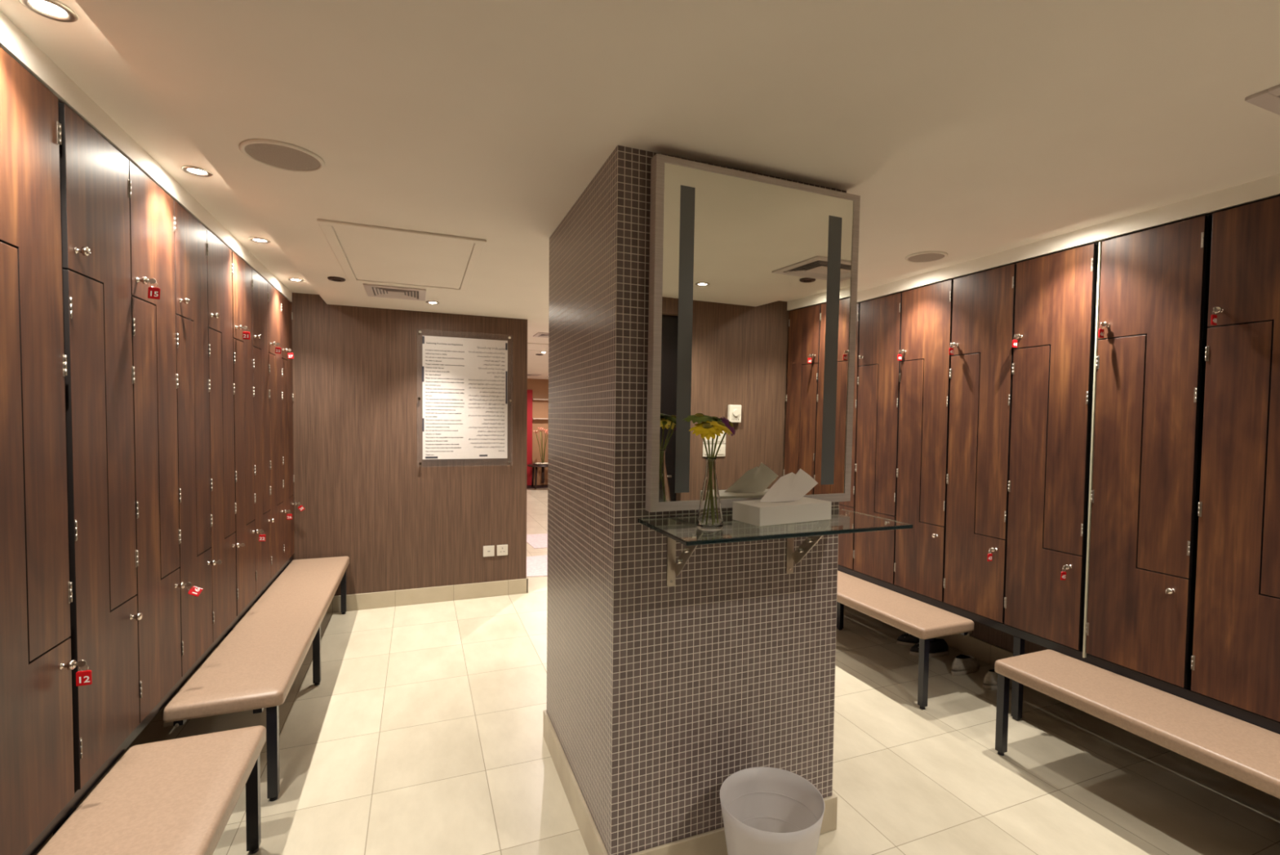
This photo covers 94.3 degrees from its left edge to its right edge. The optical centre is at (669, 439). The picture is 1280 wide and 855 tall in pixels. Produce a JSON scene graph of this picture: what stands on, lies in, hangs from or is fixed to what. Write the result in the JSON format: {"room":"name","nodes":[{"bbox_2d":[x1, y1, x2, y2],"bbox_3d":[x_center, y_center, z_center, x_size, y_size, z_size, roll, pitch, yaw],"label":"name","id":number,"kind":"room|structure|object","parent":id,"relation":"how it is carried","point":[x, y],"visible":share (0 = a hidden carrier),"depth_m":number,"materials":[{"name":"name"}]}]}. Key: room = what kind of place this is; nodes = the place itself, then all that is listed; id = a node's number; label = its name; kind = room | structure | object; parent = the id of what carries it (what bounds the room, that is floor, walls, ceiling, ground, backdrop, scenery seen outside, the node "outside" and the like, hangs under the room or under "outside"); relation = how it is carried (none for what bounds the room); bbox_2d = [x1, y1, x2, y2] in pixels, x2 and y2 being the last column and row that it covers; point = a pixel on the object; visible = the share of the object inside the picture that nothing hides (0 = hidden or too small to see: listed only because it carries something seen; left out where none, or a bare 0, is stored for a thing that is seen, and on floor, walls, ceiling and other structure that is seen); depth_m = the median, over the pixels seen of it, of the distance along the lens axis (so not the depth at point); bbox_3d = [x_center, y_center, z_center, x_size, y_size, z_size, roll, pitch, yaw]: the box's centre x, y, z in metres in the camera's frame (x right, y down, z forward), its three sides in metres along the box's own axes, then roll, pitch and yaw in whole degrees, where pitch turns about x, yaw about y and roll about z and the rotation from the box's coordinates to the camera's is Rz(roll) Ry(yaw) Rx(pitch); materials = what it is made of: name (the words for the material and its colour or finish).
{"room":"changing room","nodes":[
{"label":"changing room","id":0,"kind":"room"},
{"bbox_2d":[253,292,527,603],"bbox_3d":[-2.332,0.057,4.813,2.291,2.585,0.150,0,2,-23],"label":"wall","id":1,"kind":"structure","parent":0,"point":[366,495],"depth_m":4.77,"materials":[{"name":"brown wood"}]},
{"bbox_2d":[0,11,292,302],"bbox_3d":[-1.702,-1.021,1.737,0.020,0.192,5.920,0,2,-23],"label":"trim","id":2,"kind":"structure","parent":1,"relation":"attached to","point":[13,41],"depth_m":1.83,"materials":[{"name":"paint"}]},
{"bbox_2d":[237,576,528,622],"bbox_3d":[-2.342,1.284,4.860,2.305,0.128,0.178,0,2,-23],"label":"baseboard","id":3,"kind":"structure","parent":1,"relation":"attached to","point":[481,589],"depth_m":4.91,"materials":[{"name":"tile"}]},
{"bbox_2d":[417,330,511,464],"bbox_3d":[-1.701,-0.338,4.961,0.760,1.120,0.032,0,2,-23],"label":"notice board","id":4,"kind":"object","parent":1,"relation":"attached to","point":[464,380],"visible":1,"depth_m":4.95,"materials":[{"name":"white paper"}]},
{"bbox_2d":[483,545,494,556],"bbox_3d":[-1.552,0.955,5.093,0.092,0.092,0.010,0,2,-23],"label":"wall switch","id":5,"kind":"object","parent":1,"relation":"attached to","point":[488,550],"visible":1,"depth_m":5.09,"materials":[{"name":"beige plastic"}]},
{"bbox_2d":[497,544,507,555],"bbox_3d":[-1.448,0.955,5.138,0.092,0.092,0.010,0,2,-23],"label":"wall socket","id":6,"kind":"object","parent":1,"relation":"attached to","point":[502,549],"visible":1,"depth_m":5.13,"materials":[{"name":"beige plastic"}]},
{"bbox_2d":[527,378,548,484],"bbox_3d":[-3.691,-0.168,13.100,6.600,2.397,0.200,0,2,-23],"label":"wall","id":7,"kind":"structure","parent":0,"point":[540,387],"depth_m":13.31,"materials":[{"name":"brown"}]},
{"bbox_2d":[526,389,532,484],"bbox_3d":[-3.263,-0.041,13.156,0.430,2.150,0.040,0,2,-23],"label":"wall hanging","id":8,"kind":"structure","parent":7,"relation":"attached to","point":[529,456],"depth_m":13.20,"materials":[{"name":"red fabric"}]},
{"bbox_2d":[0,0,1279,379],"bbox_3d":[-0.910,-1.186,6.514,6.600,0.188,14.410,0,2,-23],"label":"ceiling","id":9,"kind":"structure","parent":0,"point":[965,130],"depth_m":1.62,"materials":[{"name":"paint"}]},
{"bbox_2d":[17,0,78,22],"bbox_3d":[-1.404,-0.975,1.340,0.096,0.006,0.096,0,2,-23],"label":"recessed light","id":10,"kind":"object","parent":9,"relation":"in","point":[54,10],"visible":1,"depth_m":1.34,"materials":[{"name":"silver metal"}]},
{"bbox_2d":[180,165,213,177],"bbox_3d":[-1.784,-1.013,2.238,0.096,0.006,0.096,0,2,-23],"label":"recessed light","id":11,"kind":"object","parent":9,"relation":"in","point":[195,171],"visible":1,"depth_m":2.23,"materials":[{"name":"silver metal"}]},
{"bbox_2d":[248,236,271,243],"bbox_3d":[-2.157,-1.050,3.120,0.096,0.006,0.096,0,2,-23],"label":"recessed light","id":12,"kind":"object","parent":9,"relation":"in","point":[260,240],"visible":1,"depth_m":3.12,"materials":[{"name":"silver metal"}]},
{"bbox_2d":[239,138,324,173],"bbox_3d":[-1.264,-0.926,1.942,0.236,0.008,0.236,0,2,-23],"label":"ceiling speaker","id":13,"kind":"object","parent":9,"relation":"attached to","point":[280,155],"visible":1,"depth_m":1.93,"materials":[{"name":"paint"}]},
{"bbox_2d":[244,143,319,170],"bbox_3d":[-1.264,-0.924,1.942,0.208,0.002,0.208,0,2,-23],"label":"grille","id":14,"kind":"object","parent":13,"relation":"attached to","point":[285,157],"depth_m":1.93,"materials":[{"name":"fabric"}]},
{"bbox_2d":[287,277,303,281],"bbox_3d":[-2.541,-1.088,4.030,0.096,0.006,0.096,0,2,-23],"label":"recessed light","id":15,"kind":"object","parent":9,"relation":"in","point":[294,279],"visible":1,"depth_m":4.02,"materials":[{"name":"silver metal"}]},
{"bbox_2d":[327,276,345,281],"bbox_3d":[-2.070,-0.998,3.685,0.100,0.012,0.100,0,2,-23],"label":"ceiling detector","id":16,"kind":"object","parent":9,"relation":"attached to","point":[331,278],"visible":1,"depth_m":3.67,"materials":[{"name":"brown plastic"}]},
{"bbox_2d":[363,283,426,301],"bbox_3d":[-1.879,-1.010,4.074,0.375,0.011,0.400,0,2,-23],"label":"ceiling vent","id":17,"kind":"object","parent":9,"relation":"in","point":[372,290],"visible":1,"depth_m":4.04,"materials":[{"name":"grey metal"}]},
{"bbox_2d":[316,218,486,291],"bbox_3d":[-1.442,-0.975,3.272,0.705,0.012,1.250,0,2,-23],"label":"access hatch","id":18,"kind":"object","parent":9,"relation":"attached to","point":[378,255],"visible":1,"depth_m":3.10,"materials":[{"name":"paint"}]},
{"bbox_2d":[426,301,439,304],"bbox_3d":[-1.767,-1.024,4.425,0.096,0.006,0.096,0,2,-23],"label":"recessed light","id":19,"kind":"object","parent":9,"relation":"in","point":[428,302],"visible":1,"depth_m":4.41,"materials":[{"name":"silver metal"}]},
{"bbox_2d":[527,373,541,376],"bbox_3d":[-2.781,-1.309,11.970,0.300,0.011,0.500,0,2,-23],"label":"ceiling vent","id":20,"kind":"object","parent":9,"relation":"in","point":[528,375],"visible":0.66,"depth_m":11.92,"materials":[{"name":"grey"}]},
{"bbox_2d":[527,342,548,351],"bbox_3d":[-1.612,-1.118,7.149,0.500,0.012,0.700,0,2,-23],"label":"access hatch","id":21,"kind":"object","parent":9,"relation":"attached to","point":[531,346],"visible":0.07,"depth_m":7.14,"materials":[{"name":"paint"}]},
{"bbox_2d":[533,332,548,337],"bbox_3d":[-1.253,-1.076,6.107,0.250,0.011,0.300,0,2,-23],"label":"ceiling vent","id":22,"kind":"object","parent":9,"relation":"in","point":[544,335],"visible":0.5,"depth_m":6.11,"materials":[{"name":"grey"}]},
{"bbox_2d":[905,250,947,262],"bbox_3d":[1.311,-0.932,3.025,0.200,0.008,0.200,0,2,-23],"label":"ceiling speaker","id":23,"kind":"object","parent":9,"relation":"attached to","point":[933,255],"visible":1,"depth_m":3.01,"materials":[{"name":"paint"}]},
{"bbox_2d":[908,253,944,262],"bbox_3d":[1.311,-0.930,3.025,0.172,0.002,0.172,0,2,-23],"label":"grille","id":24,"kind":"object","parent":23,"relation":"attached to","point":[915,257],"depth_m":3.02,"materials":[{"name":"fabric"}]},
{"bbox_2d":[857,173,1279,302],"bbox_3d":[1.760,-1.028,3.200,0.020,0.192,5.920,0,2,-23],"label":"trim","id":25,"kind":"structure","parent":9,"relation":"attached to","point":[1268,187],"depth_m":2.70,"materials":[{"name":"paint"}]},
{"bbox_2d":[1244,84,1279,115],"bbox_3d":[1.789,-0.866,1.426,0.500,0.011,0.420,0,2,-23],"label":"ceiling vent","id":26,"kind":"object","parent":9,"relation":"in","point":[1268,100],"visible":1,"depth_m":1.51,"materials":[{"name":"grey metal"}]},
{"bbox_2d":[33,487,1279,854],"bbox_3d":[-0.478,1.399,5.506,6.600,0.100,16.800,0,2,-23],"label":"floor","id":27,"kind":"structure","parent":0,"point":[420,732],"depth_m":2.67,"materials":[{"name":"tile"}]},
{"bbox_2d":[36,724,266,854],"bbox_3d":[-1.132,1.283,0.894,0.388,0.450,2.528,0,2,-23],"label":"bench","id":28,"kind":"object","parent":27,"relation":"on","point":[177,796],"visible":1,"depth_m":1.71,"materials":[{"name":"beige leather"}]},
{"bbox_2d":[21,555,292,854],"bbox_3d":[-2.252,1.195,2.455,0.458,0.483,4.300,0,2,-23],"label":"stand","id":29,"kind":"object","parent":27,"relation":"on","point":[54,825],"visible":0.11,"depth_m":1.94,"materials":[{"name":"black metal"}]},
{"bbox_2d":[0,47,76,854],"bbox_3d":[-1.777,0.046,1.338,0.528,1.902,0.387,0,2,-23],"label":"locker","id":30,"kind":"object","parent":29,"relation":"on","point":[37,770],"visible":1,"depth_m":1.46,"materials":[{"name":"black wood"}]},
{"bbox_2d":[74,659,92,685],"bbox_3d":[-1.581,0.627,1.598,0.036,0.070,0.006,0,2,-23],"label":"keys","id":31,"kind":"object","parent":30,"relation":"attached to","point":[82,677],"visible":1,"depth_m":1.60,"materials":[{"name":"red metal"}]},
{"bbox_2d":[57,102,142,790],"bbox_3d":[-1.938,0.030,1.720,0.528,1.902,0.387,0,2,-23],"label":"locker","id":32,"kind":"object","parent":29,"relation":"on","point":[95,185],"visible":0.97,"depth_m":1.76,"materials":[{"name":"black wood"}]},
{"bbox_2d":[128,160,184,722],"bbox_3d":[-2.090,0.015,2.079,0.528,1.902,0.387,0,2,-23],"label":"locker","id":33,"kind":"object","parent":29,"relation":"on","point":[152,219],"visible":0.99,"depth_m":2.15,"materials":[{"name":"black wood"}]},
{"bbox_2d":[147,278,160,299],"bbox_3d":[-1.766,-0.517,2.030,0.036,0.070,0.006,0,2,-23],"label":"keys","id":34,"kind":"object","parent":33,"relation":"attached to","point":[153,292],"visible":1,"depth_m":2.03,"materials":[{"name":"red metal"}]},
{"bbox_2d":[184,582,203,596],"bbox_3d":[-1.882,0.590,2.342,0.062,0.057,0.020,0,2,-11],"label":"keys","id":35,"kind":"object","parent":33,"relation":"attached to","point":[196,591],"visible":1,"depth_m":2.34,"materials":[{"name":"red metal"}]},
{"bbox_2d":[173,200,216,675],"bbox_3d":[-2.242,0.001,2.438,0.528,1.902,0.387,0,2,-23],"label":"locker","id":36,"kind":"object","parent":29,"relation":"on","point":[191,246],"visible":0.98,"depth_m":2.51,"materials":[{"name":"black wood"}]},
{"bbox_2d":[206,228,239,641],"bbox_3d":[-2.393,-0.015,2.796,0.528,1.902,0.387,0,2,-23],"label":"locker","id":37,"kind":"object","parent":29,"relation":"on","point":[220,265],"visible":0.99,"depth_m":2.87,"materials":[{"name":"black wood"}]},
{"bbox_2d":[231,251,258,615],"bbox_3d":[-2.548,-0.030,3.161,0.528,1.902,0.387,0,2,-23],"label":"locker","id":38,"kind":"object","parent":29,"relation":"on","point":[242,277],"visible":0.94,"depth_m":3.23,"materials":[{"name":"black wood"}]},
{"bbox_2d":[242,325,250,339],"bbox_3d":[-2.224,-0.563,3.112,0.036,0.070,0.006,0,2,-23],"label":"keys","id":39,"kind":"object","parent":38,"relation":"attached to","point":[246,335],"visible":1,"depth_m":3.11,"materials":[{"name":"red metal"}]},
{"bbox_2d":[258,528,266,541],"bbox_3d":[-2.352,0.551,3.421,0.036,0.070,0.006,0,2,-23],"label":"keys","id":40,"kind":"object","parent":38,"relation":"attached to","point":[261,536],"visible":1,"depth_m":3.42,"materials":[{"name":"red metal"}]},
{"bbox_2d":[252,268,274,595],"bbox_3d":[-2.699,-0.045,3.518,0.528,1.902,0.387,0,2,-23],"label":"locker","id":41,"kind":"object","parent":29,"relation":"on","point":[260,298],"visible":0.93,"depth_m":3.59,"materials":[{"name":"black wood"}]},
{"bbox_2d":[267,282,286,577],"bbox_3d":[-2.849,-0.060,3.876,0.528,1.902,0.387,0,2,-23],"label":"locker","id":42,"kind":"object","parent":29,"relation":"on","point":[274,305],"visible":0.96,"depth_m":3.96,"materials":[{"name":"black wood"}]},
{"bbox_2d":[275,342,281,353],"bbox_3d":[-2.526,-0.592,3.826,0.036,0.071,0.006,0,2,-23],"label":"keys","id":43,"kind":"object","parent":42,"relation":"attached to","point":[277,349],"visible":1,"depth_m":3.82,"materials":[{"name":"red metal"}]},
{"bbox_2d":[286,509,292,519],"bbox_3d":[-2.654,0.521,4.136,0.036,0.070,0.006,0,2,-23],"label":"keys","id":44,"kind":"object","parent":42,"relation":"attached to","point":[289,516],"visible":1,"depth_m":4.13,"materials":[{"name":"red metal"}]},
{"bbox_2d":[280,293,297,563],"bbox_3d":[-2.999,-0.075,4.229,0.528,1.902,0.387,0,2,-23],"label":"locker","id":45,"kind":"object","parent":29,"relation":"on","point":[286,317],"visible":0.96,"depth_m":4.31,"materials":[{"name":"black wood"}]},
{"bbox_2d":[287,348,293,358],"bbox_3d":[-2.673,-0.607,4.178,0.038,0.070,0.006,0,2,-23],"label":"keys","id":46,"kind":"object","parent":45,"relation":"attached to","point":[290,354],"visible":1,"depth_m":4.18,"materials":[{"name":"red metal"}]},
{"bbox_2d":[297,502,305,511],"bbox_3d":[-2.794,0.507,4.491,0.055,0.071,0.006,0,2,-23],"label":"keys","id":47,"kind":"object","parent":45,"relation":"attached to","point":[300,507],"visible":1,"depth_m":4.49,"materials":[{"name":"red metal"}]},
{"bbox_2d":[162,555,349,800],"bbox_3d":[-2.208,1.176,3.440,0.388,0.450,2.490,0,2,-23],"label":"bench","id":48,"kind":"object","parent":27,"relation":"on","point":[255,666],"visible":1,"depth_m":2.74,"materials":[{"name":"beige leather"}]},
{"bbox_2d":[162,555,349,722],"bbox_3d":[-2.205,0.981,3.433,0.388,0.058,2.490,0,2,-23],"label":"cushion","id":49,"kind":"object","parent":48,"relation":"on","point":[256,665],"depth_m":2.77,"materials":[{"name":"beige leather"}]},
{"bbox_2d":[526,554,547,577],"bbox_3d":[-1.173,1.310,6.252,0.800,0.006,0.920,0,2,-23],"label":"floor mat","id":50,"kind":"object","parent":27,"relation":"on","point":[536,566],"visible":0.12,"depth_m":6.14,"materials":[{"name":"white fabric"}]},
{"bbox_2d":[526,533,547,548],"bbox_3d":[-1.425,1.262,7.490,0.800,0.006,0.900,0,2,-23],"label":"floor mat","id":51,"kind":"object","parent":27,"relation":"on","point":[535,540],"visible":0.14,"depth_m":7.40,"materials":[{"name":"white fabric"}]},
{"bbox_2d":[526,484,547,488],"bbox_3d":[-2.789,1.031,13.157,1.300,0.020,0.410,0,2,-23],"label":"rug","id":52,"kind":"object","parent":27,"relation":"on","point":[527,486],"visible":0.29,"depth_m":13.02,"materials":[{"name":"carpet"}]},
{"bbox_2d":[527,463,547,488],"bbox_3d":[-2.741,0.783,12.835,0.660,0.501,0.660,0,2,-23],"label":"side table","id":53,"kind":"object","parent":52,"relation":"on","point":[532,465],"visible":0.49,"depth_m":12.80,"materials":[{"name":"brown wood"}]},
{"bbox_2d":[533,462,547,465],"bbox_3d":[-2.737,0.511,12.825,0.440,0.041,0.440,0,2,-23],"label":"tray","id":54,"kind":"object","parent":53,"relation":"on","point":[536,463],"visible":0.76,"depth_m":12.67,"materials":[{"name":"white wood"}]},
{"bbox_2d":[532,430,542,462],"bbox_3d":[-2.849,0.148,12.763,0.218,0.703,0.147,0,2,-23],"label":"lily","id":55,"kind":"object","parent":54,"relation":"in","point":[535,431],"visible":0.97,"depth_m":12.75,"materials":[{"name":"green plant"}]},
{"bbox_2d":[536,426,542,462],"bbox_3d":[-2.807,0.111,12.873,0.170,0.770,0.149,0,2,-23],"label":"lily","id":56,"kind":"object","parent":54,"relation":"in","point":[541,428],"visible":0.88,"depth_m":12.84,"materials":[{"name":"green plant"}]},
{"bbox_2d":[538,428,545,460],"bbox_3d":[-2.740,0.129,12.715,0.170,0.748,0.149,0,2,-23],"label":"lily","id":57,"kind":"object","parent":54,"relation":"in","point":[540,429],"visible":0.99,"depth_m":12.75,"materials":[{"name":"green plant"}]},
{"bbox_2d":[542,429,548,462],"bbox_3d":[-2.697,0.133,12.920,0.170,0.726,0.149,0,2,-23],"label":"lily","id":58,"kind":"object","parent":54,"relation":"in","point":[546,430],"visible":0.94,"depth_m":12.88,"materials":[{"name":"green plant"}]},
{"bbox_2d":[543,431,547,461],"bbox_3d":[-2.630,0.162,12.763,0.170,0.681,0.149,0,2,-23],"label":"lily","id":59,"kind":"object","parent":54,"relation":"in","point":[546,433],"visible":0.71,"depth_m":12.77,"materials":[{"name":"green plant"}]},
{"bbox_2d":[720,766,824,854],"bbox_3d":[0.324,1.316,1.900,0.330,0.350,0.330,0,2,-23],"label":"waste bin","id":60,"kind":"object","parent":27,"relation":"on","point":[766,810],"visible":1,"depth_m":2.00,"materials":[{"name":"white plastic"}]},
{"bbox_2d":[836,570,973,709],"bbox_3d":[1.103,1.190,4.262,0.394,0.450,2.205,0,2,-23],"label":"bench","id":61,"kind":"object","parent":27,"relation":"on","point":[923,620],"visible":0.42,"depth_m":3.42,"materials":[{"name":"beige leather"}]},
{"bbox_2d":[836,570,973,639],"bbox_3d":[1.106,0.994,4.255,0.394,0.058,2.205,0,2,-23],"label":"cushion","id":62,"kind":"object","parent":61,"relation":"on","point":[922,620],"depth_m":3.49,"materials":[{"name":"beige leather"}]},
{"bbox_2d":[896,632,935,646],"bbox_3d":[1.724,1.378,4.135,0.270,0.101,0.097,1,2,7],"label":"shoe","id":63,"kind":"object","parent":27,"relation":"on","point":[906,639],"visible":0.4,"depth_m":4.11,"materials":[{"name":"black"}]},
{"bbox_2d":[909,638,949,657],"bbox_3d":[1.741,1.384,3.967,0.270,0.101,0.097,1,2,-3],"label":"shoe","id":64,"kind":"object","parent":27,"relation":"on","point":[938,646],"visible":0.68,"depth_m":3.94,"materials":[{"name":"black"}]},
{"bbox_2d":[951,653,979,675],"bbox_3d":[1.854,1.395,3.712,0.270,0.101,0.097,0,2,-31],"label":"shoe","id":65,"kind":"object","parent":27,"relation":"on","point":[962,664],"visible":1,"depth_m":3.66,"materials":[{"name":"beige"}]},
{"bbox_2d":[982,668,1012,689],"bbox_3d":[1.964,1.404,3.502,0.270,0.101,0.097,0,2,-17],"label":"shoe","id":66,"kind":"object","parent":27,"relation":"on","point":[990,680],"visible":0.4,"depth_m":3.46,"materials":[{"name":"beige"}]},
{"bbox_2d":[835,564,1279,733],"bbox_3d":[2.004,1.223,3.229,0.458,0.483,5.550,0,2,-23],"label":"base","id":67,"kind":"object","parent":27,"relation":"on","point":[1020,636],"visible":0.23,"depth_m":2.92,"materials":[{"name":"black metal"}]},
{"bbox_2d":[837,302,861,569],"bbox_3d":[1.466,-0.025,4.481,0.528,1.902,0.387,0,2,-23],"label":"locker","id":68,"kind":"object","parent":67,"relation":"on","point":[846,540],"visible":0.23,"depth_m":4.24,"materials":[{"name":"black wood"}]},
{"bbox_2d":[853,292,902,583],"bbox_3d":[1.620,-0.010,4.118,0.528,1.902,0.387,0,2,-23],"label":"locker","id":69,"kind":"object","parent":67,"relation":"on","point":[880,318],"visible":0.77,"depth_m":4.01,"materials":[{"name":"black wood"}]},
{"bbox_2d":[893,280,953,601],"bbox_3d":[1.774,0.006,3.754,0.528,1.902,0.387,0,2,-23],"label":"locker","id":70,"kind":"object","parent":67,"relation":"on","point":[926,315],"visible":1,"depth_m":3.64,"materials":[{"name":"black wood"}]},
{"bbox_2d":[897,349,902,360],"bbox_3d":[1.464,-0.538,3.764,0.036,0.070,0.006,0,2,-23],"label":"keys","id":71,"kind":"object","parent":70,"relation":"attached to","point":[899,356],"visible":1,"depth_m":3.76,"materials":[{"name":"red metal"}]},
{"bbox_2d":[943,263,1016,622],"bbox_3d":[1.928,0.021,3.389,0.528,1.902,0.387,0,2,-23],"label":"locker","id":72,"kind":"object","parent":67,"relation":"on","point":[981,375],"visible":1,"depth_m":3.27,"materials":[{"name":"black wood"}]},
{"bbox_2d":[948,342,953,355],"bbox_3d":[1.618,-0.522,3.400,0.036,0.070,0.006,0,2,-23],"label":"keys","id":73,"kind":"object","parent":72,"relation":"attached to","point":[950,349],"visible":1,"depth_m":3.40,"materials":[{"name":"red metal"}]},
{"bbox_2d":[986,547,992,560],"bbox_3d":[1.717,0.614,3.172,0.036,0.070,0.006,0,2,-23],"label":"keys","id":74,"kind":"object","parent":72,"relation":"attached to","point":[989,557],"visible":1,"depth_m":3.17,"materials":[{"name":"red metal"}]},
{"bbox_2d":[1004,243,1098,650],"bbox_3d":[2.081,0.036,3.026,0.528,1.902,0.387,0,2,-23],"label":"locker","id":75,"kind":"object","parent":67,"relation":"on","point":[1055,307],"visible":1,"depth_m":2.91,"materials":[{"name":"black wood"}]},
{"bbox_2d":[1012,333,1017,347],"bbox_3d":[1.772,-0.507,3.036,0.036,0.070,0.006,0,2,-23],"label":"keys","id":76,"kind":"object","parent":75,"relation":"attached to","point":[1014,341],"visible":1,"depth_m":3.03,"materials":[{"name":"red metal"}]},
{"bbox_2d":[1060,564,1066,579],"bbox_3d":[1.868,0.630,2.808,0.041,0.071,0.006,0,2,-23],"label":"keys","id":77,"kind":"object","parent":75,"relation":"attached to","point":[1063,576],"visible":1,"depth_m":2.81,"materials":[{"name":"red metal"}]},
{"bbox_2d":[1082,214,1212,687],"bbox_3d":[2.242,0.062,2.646,0.528,1.922,0.396,0,2,-23],"label":"locker","id":78,"kind":"object","parent":67,"relation":"on","point":[1155,282],"depth_m":2.52,"materials":[{"name":"black wood"}]},
{"bbox_2d":[1097,322,1104,337],"bbox_3d":[1.934,-0.491,2.651,0.036,0.070,0.006,0,2,-23],"label":"keys","id":79,"kind":"object","parent":78,"relation":"attached to","point":[1101,331],"visible":1,"depth_m":2.65,"materials":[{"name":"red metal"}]},
{"bbox_2d":[1191,196,1279,721],"bbox_3d":[2.403,0.068,2.266,0.528,1.902,0.387,0,2,-23],"label":"locker","id":80,"kind":"object","parent":67,"relation":"on","point":[1235,659],"visible":0.99,"depth_m":2.23,"materials":[{"name":"black wood"}]},
{"bbox_2d":[1210,306,1217,324],"bbox_3d":[2.093,-0.476,2.276,0.036,0.070,0.006,0,2,-23],"label":"keys","id":81,"kind":"object","parent":80,"relation":"attached to","point":[1213,317],"visible":1,"depth_m":2.27,"materials":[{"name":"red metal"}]},
{"bbox_2d":[994,648,1279,798],"bbox_3d":[2.108,1.290,1.884,0.394,0.450,2.128,0,2,-23],"label":"bench","id":82,"kind":"object","parent":27,"relation":"on","point":[1247,753],"visible":1,"depth_m":2.29,"materials":[{"name":"beige leather"}]},
{"bbox_2d":[542,145,846,854],"bbox_3d":[0.026,0.265,2.529,0.909,2.397,1.073,0,2,-23],"label":"tiled pillar","id":83,"kind":"structure","parent":0,"point":[658,694],"depth_m":2.05,"materials":[{"name":"tile"}]},
{"bbox_2d":[644,153,860,511],"bbox_3d":[0.301,-0.325,2.012,0.789,1.098,0.055,0,3,-24],"label":"wall mirror","id":84,"kind":"object","parent":83,"relation":"attached to","point":[753,277],"visible":0.98,"depth_m":1.97,"materials":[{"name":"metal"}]},
{"bbox_2d":[637,506,912,586],"bbox_3d":[0.331,0.375,1.888,0.783,0.232,0.379,0,2,-23],"label":"glass shelf","id":85,"kind":"object","parent":83,"relation":"attached to","point":[682,529],"visible":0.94,"depth_m":1.82,"materials":[{"name":"clear glass"}]},
{"bbox_2d":[696,457,723,531],"bbox_3d":[0.119,0.156,1.727,0.080,0.210,0.080,0,2,-23],"label":"glass vase","id":86,"kind":"object","parent":85,"relation":"on","point":[709,517],"visible":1,"depth_m":1.71,"materials":[{"name":"clear glass"}]},
{"bbox_2d":[683,413,715,457],"bbox_3d":[0.086,0.084,1.737,0.094,0.325,0.095,0,2,-23],"label":"flower","id":87,"kind":"object","parent":86,"relation":"in","point":[698,417],"visible":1,"depth_m":1.72,"materials":[{"name":"green plant"}]},
{"bbox_2d":[688,422,723,457],"bbox_3d":[0.108,0.098,1.698,0.098,0.301,0.095,0,2,-23],"label":"flower","id":88,"kind":"object","parent":86,"relation":"in","point":[705,429],"visible":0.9,"depth_m":1.67,"materials":[{"name":"yellow plant"}]},
{"bbox_2d":[711,416,722,457],"bbox_3d":[0.127,0.088,1.764,0.088,0.317,0.072,0,2,-23],"label":"flower","id":89,"kind":"object","parent":86,"relation":"in","point":[716,419],"visible":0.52,"depth_m":1.74,"materials":[{"name":"green plant"}]},
{"bbox_2d":[706,420,732,457],"bbox_3d":[0.141,0.095,1.714,0.084,0.305,0.079,0,2,-23],"label":"flower","id":90,"kind":"object","parent":86,"relation":"in","point":[720,424],"visible":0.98,"depth_m":1.70,"materials":[{"name":"yellow plant"}]},
{"bbox_2d":[714,416,735,457],"bbox_3d":[0.167,0.089,1.743,0.042,0.317,0.078,3,3,41],"label":"flower","id":91,"kind":"object","parent":86,"relation":"in","point":[728,424],"visible":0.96,"depth_m":1.73,"materials":[{"name":"purple plant"}]},
{"bbox_2d":[732,496,831,526],"bbox_3d":[0.365,0.228,1.919,0.296,0.059,0.140,0,2,-30],"label":"tissue box","id":92,"kind":"object","parent":85,"relation":"on","point":[754,512],"visible":0.91,"depth_m":1.86,"materials":[{"name":"beige cardboard"}]},
{"bbox_2d":[760,468,817,502],"bbox_3d":[0.388,0.146,1.929,0.228,0.106,0.016,0,2,-24],"label":"tissue","id":93,"kind":"object","parent":92,"relation":"in","point":[791,486],"visible":1,"depth_m":1.93,"materials":[{"name":"white paper"}]},
{"bbox_2d":[857,195,1279,733],"bbox_3d":[2.280,0.166,3.469,0.100,2.585,6.220,0,2,-23],"label":"wall","id":94,"kind":"structure","parent":0,"point":[1004,640],"depth_m":3.74,"materials":[{"name":"beige paint"}]},
{"bbox_2d":[935,633,1013,666],"bbox_3d":[2.211,1.394,3.492,0.014,0.128,5.920,0,2,-23],"label":"baseboard","id":95,"kind":"structure","parent":94,"relation":"attached to","point":[984,651],"depth_m":3.91,"materials":[{"name":"tile"}]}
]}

